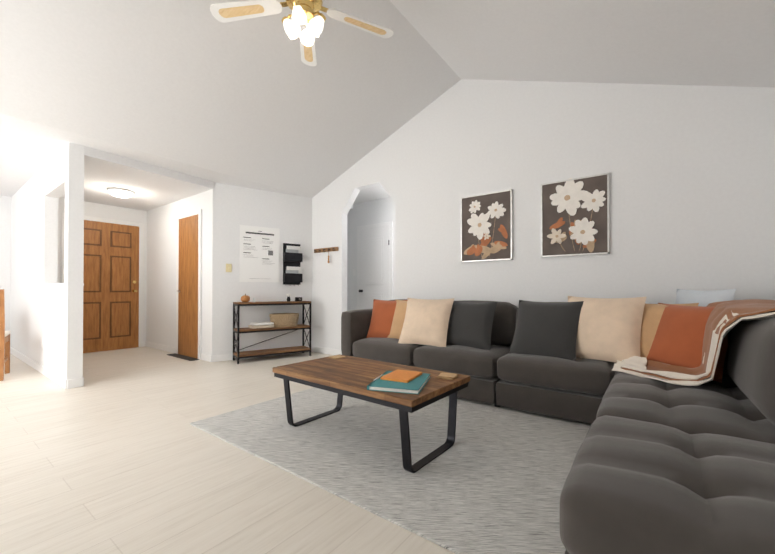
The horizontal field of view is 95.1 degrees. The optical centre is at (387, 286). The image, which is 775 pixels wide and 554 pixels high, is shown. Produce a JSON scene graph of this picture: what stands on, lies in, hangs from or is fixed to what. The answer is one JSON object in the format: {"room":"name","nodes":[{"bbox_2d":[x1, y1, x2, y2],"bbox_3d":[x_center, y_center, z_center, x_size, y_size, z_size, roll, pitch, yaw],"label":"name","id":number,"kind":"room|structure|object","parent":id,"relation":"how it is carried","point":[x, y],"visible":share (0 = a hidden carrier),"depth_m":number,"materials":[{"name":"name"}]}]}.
{"room":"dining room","nodes":[
{"label":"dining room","id":0,"kind":"room"},
{"bbox_2d":[0,195,11,330],"bbox_3d":[-6.690,-0.205,4.489,0.120,2.420,2.870,0,-1,37],"label":"wall","id":1,"kind":"structure","parent":0,"point":[5,243],"depth_m":5.47,"materials":[{"name":"paint"}]},
{"bbox_2d":[10,142,83,379],"bbox_3d":[-4.457,-0.204,4.536,3.400,2.420,0.190,0,-1,37],"label":"wall","id":2,"kind":"structure","parent":0,"point":[46,306],"depth_m":4.09,"materials":[{"name":"paint"}]},
{"bbox_2d":[10,347,68,388],"bbox_3d":[-4.491,0.960,4.471,3.412,0.090,0.015,0,-1,37],"label":"baseboard","id":3,"kind":"structure","parent":2,"relation":"attached to","point":[62,381],"depth_m":4.06,"materials":[{"name":"paint"}]},
{"bbox_2d":[69,377,83,386],"bbox_3d":[-4.013,0.959,4.275,2.412,0.090,0.015,0,-1,37],"label":"baseboard","id":4,"kind":"structure","parent":2,"relation":"attached to","point":[79,382],"depth_m":3.52,"materials":[{"name":"paint"}]},
{"bbox_2d":[58,197,146,340],"bbox_3d":[-4.213,-0.190,6.133,0.120,2.420,2.730,0,-1,37],"label":"wall","id":5,"kind":"structure","parent":0,"point":[111,212],"depth_m":5.75,"materials":[{"name":"paint"}]},
{"bbox_2d":[61,213,143,352],"bbox_3d":[-4.455,-0.040,5.614,0.111,2.110,1.050,0,-1,37],"label":"door","id":6,"kind":"structure","parent":5,"relation":"attached to","point":[113,276],"depth_m":5.69,"materials":[{"name":"brown wood"}]},
{"bbox_2d":[60,146,213,210],"bbox_3d":[-3.608,-1.377,4.848,2.400,0.110,1.380,0,-1,37],"label":"ceiling soffit","id":7,"kind":"structure","parent":0,"point":[152,186],"depth_m":4.54,"materials":[{"name":"paint"}]},
{"bbox_2d":[107,187,134,197],"bbox_3d":[-3.652,-1.275,4.855,0.310,0.093,0.310,0,-1,37],"label":"ceiling light","id":8,"kind":"object","parent":7,"relation":"attached to","point":[120,192],"visible":1,"depth_m":4.77,"materials":[{"name":"white glass"}]},
{"bbox_2d":[0,113,352,208],"bbox_3d":[-4.064,-1.460,4.990,3.900,0.100,6.800,0,-1,37],"label":"ceiling","id":9,"kind":"structure","parent":0,"point":[29,150],"depth_m":3.80,"materials":[{"name":"paint"}]},
{"bbox_2d":[0,346,454,553],"bbox_3d":[-1.954,1.046,3.390,9.370,0.100,6.800,0,-1,37],"label":"floor","id":10,"kind":"structure","parent":0,"point":[117,453],"depth_m":1.85,"materials":[{"name":"beige wood"}]},
{"bbox_2d":[0,289,10,380],"bbox_3d":[-4.413,0.514,3.814,0.450,0.978,0.530,0,-1,-41],"label":"dining chair","id":11,"kind":"object","parent":10,"relation":"on","point":[4,346],"visible":0.98,"depth_m":3.80,"materials":[{"name":"brown wood"}]},
{"bbox_2d":[167,353,198,360],"bbox_3d":[-2.943,1.007,5.098,0.760,0.008,0.130,0,-1,37],"label":"floor mat","id":12,"kind":"object","parent":10,"relation":"on","point":[184,357],"visible":0.86,"depth_m":5.03,"materials":[{"name":"black fabric"}]},
{"bbox_2d":[146,182,311,354],"bbox_3d":[-2.670,-0.193,5.841,2.700,2.420,1.350,0,-1,37],"label":"wall block","id":13,"kind":"object","parent":10,"relation":"on","point":[228,210],"visible":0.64,"depth_m":5.18,"materials":[{"name":"paint"}]},
{"bbox_2d":[145,341,212,361],"bbox_3d":[-3.253,0.968,5.417,2.262,0.090,0.015,0,-1,37],"label":"baseboard","id":14,"kind":"structure","parent":13,"relation":"attached to","point":[205,357],"depth_m":5.53,"materials":[{"name":"paint"}]},
{"bbox_2d":[176,209,201,359],"bbox_3d":[-2.902,-0.036,5.128,0.750,2.095,0.067,0,-1,37],"label":"door","id":15,"kind":"structure","parent":13,"relation":"attached to","point":[189,289],"depth_m":5.11,"materials":[{"name":"brown wood"}]},
{"bbox_2d":[226,264,231,271],"bbox_3d":[-2.181,-0.261,4.870,0.075,0.115,0.017,0,-1,-35],"label":"switch plate","id":16,"kind":"object","parent":13,"relation":"attached to","point":[228,267],"visible":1,"depth_m":4.87,"materials":[{"name":"plastic"}]},
{"bbox_2d":[239,225,279,281],"bbox_3d":[-1.839,-0.469,5.115,0.560,0.800,0.005,0,-1,-35],"label":"sign","id":17,"kind":"object","parent":13,"relation":"attached to","point":[259,254],"visible":1,"depth_m":5.11,"materials":[{"name":"paper"}]},
{"bbox_2d":[213,346,311,361],"bbox_3d":[-1.763,0.966,5.159,0.463,0.090,1.340,0,-1,37],"label":"baseboard","id":18,"kind":"structure","parent":13,"relation":"attached to","point":[224,357],"depth_m":4.84,"materials":[{"name":"paint"}]},
{"bbox_2d":[283,243,302,285],"bbox_3d":[-1.430,-0.338,5.349,0.275,0.638,0.086,0,-1,-35],"label":"holder","id":19,"kind":"object","parent":13,"relation":"attached to","point":[292,260],"visible":0.96,"depth_m":5.33,"materials":[{"name":"black metal"}]},
{"bbox_2d":[233,293,310,363],"bbox_3d":[-1.624,0.551,5.042,1.022,0.918,0.302,0,-1,-35],"label":"console table","id":20,"kind":"object","parent":10,"relation":"on","point":[282,321],"visible":1,"depth_m":4.97,"materials":[{"name":"black metal"}]},
{"bbox_2d":[190,387,591,553],"bbox_3d":[0.375,0.982,2.455,2.980,0.012,2.010,0,-1,37],"label":"rug","id":21,"kind":"object","parent":10,"relation":"on","point":[492,480],"visible":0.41,"depth_m":1.98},
{"bbox_2d":[272,354,469,472],"bbox_3d":[-0.141,0.749,2.334,1.180,0.460,0.644,0,-1,39],"label":"coffee table","id":22,"kind":"object","parent":21,"relation":"on","point":[404,390],"visible":0.98,"depth_m":2.12,"materials":[{"name":"brown wood"}]},
{"bbox_2d":[341,289,774,553],"bbox_3d":[0.625,0.500,2.502,3.548,0.977,2.702,0,-1,37],"label":"sofa","id":23,"kind":"object","parent":10,"relation":"on","point":[673,405],"visible":0.98,"depth_m":1.78,"materials":[{"name":"grey fabric"}]},
{"bbox_2d":[612,299,774,385],"bbox_3d":[1.868,0.305,2.037,0.980,0.472,1.304,0,-1,37],"label":"throw","id":24,"kind":"object","parent":23,"relation":"on","point":[698,342],"depth_m":2.18,"materials":[{"name":"brown fabric"}]},
{"bbox_2d":[347,185,394,310],"bbox_3d":[-0.186,-0.285,5.532,3.250,2.600,1.010,0,-1,37],"label":"wall","id":25,"kind":"structure","parent":0,"point":[374,205],"depth_m":6.17,"materials":[{"name":"paint"}]},
{"bbox_2d":[353,221,392,309],"bbox_3d":[-0.291,-0.026,6.028,0.875,2.090,0.099,0,-1,37],"label":"door","id":26,"kind":"structure","parent":25,"relation":"attached to","point":[374,261],"depth_m":6.01,"materials":[{"name":"paint"}]},
{"bbox_2d":[0,0,774,197],"bbox_3d":[-0.747,-1.950,1.840,5.190,1.116,5.720,0,-1,37],"label":"ceiling","id":27,"kind":"structure","parent":0,"point":[197,83],"depth_m":3.03,"materials":[{"name":"paint"}]},
{"bbox_2d":[210,0,393,65],"bbox_3d":[-0.558,-2.024,2.366,1.283,0.645,1.290,0,-1,37],"label":"ceiling fan","id":28,"kind":"object","parent":27,"relation":"hanging from","point":[308,29],"visible":1,"depth_m":2.46,"materials":[{"name":"white wood"}]},
{"bbox_2d":[312,79,774,354],"bbox_3d":[0.921,-0.843,4.079,5.210,3.690,0.120,0,-1,37],"label":"wall","id":29,"kind":"structure","parent":0,"point":[690,169],"depth_m":3.36,"materials":[{"name":"paint"}]},
{"bbox_2d":[314,247,338,262],"bbox_3d":[-0.948,-0.475,5.357,0.520,0.235,0.066,0,-1,37],"label":"hook rail","id":30,"kind":"object","parent":29,"relation":"attached to","point":[330,249],"visible":1,"depth_m":5.33,"materials":[{"name":"brown wood"}]},
{"bbox_2d":[312,346,340,354],"bbox_3d":[-0.924,0.968,5.360,0.620,0.090,0.012,0,-1,37],"label":"baseboard","id":31,"kind":"structure","parent":29,"relation":"attached to","point":[330,351],"depth_m":5.35,"materials":[{"name":"paint"}]},
{"bbox_2d":[461,189,512,261],"bbox_3d":[1.069,-0.650,3.865,0.574,0.734,0.042,0,-1,37],"label":"framed picture","id":32,"kind":"object","parent":29,"relation":"attached to","point":[486,226],"visible":1,"depth_m":3.84,"materials":[{"name":"brown paper"}]},
{"bbox_2d":[541,173,609,256],"bbox_3d":[1.758,-0.666,3.350,0.574,0.737,0.042,0,-1,37],"label":"framed picture","id":33,"kind":"object","parent":29,"relation":"attached to","point":[574,216],"visible":1,"depth_m":3.33,"materials":[{"name":"brown paper"}]}
]}

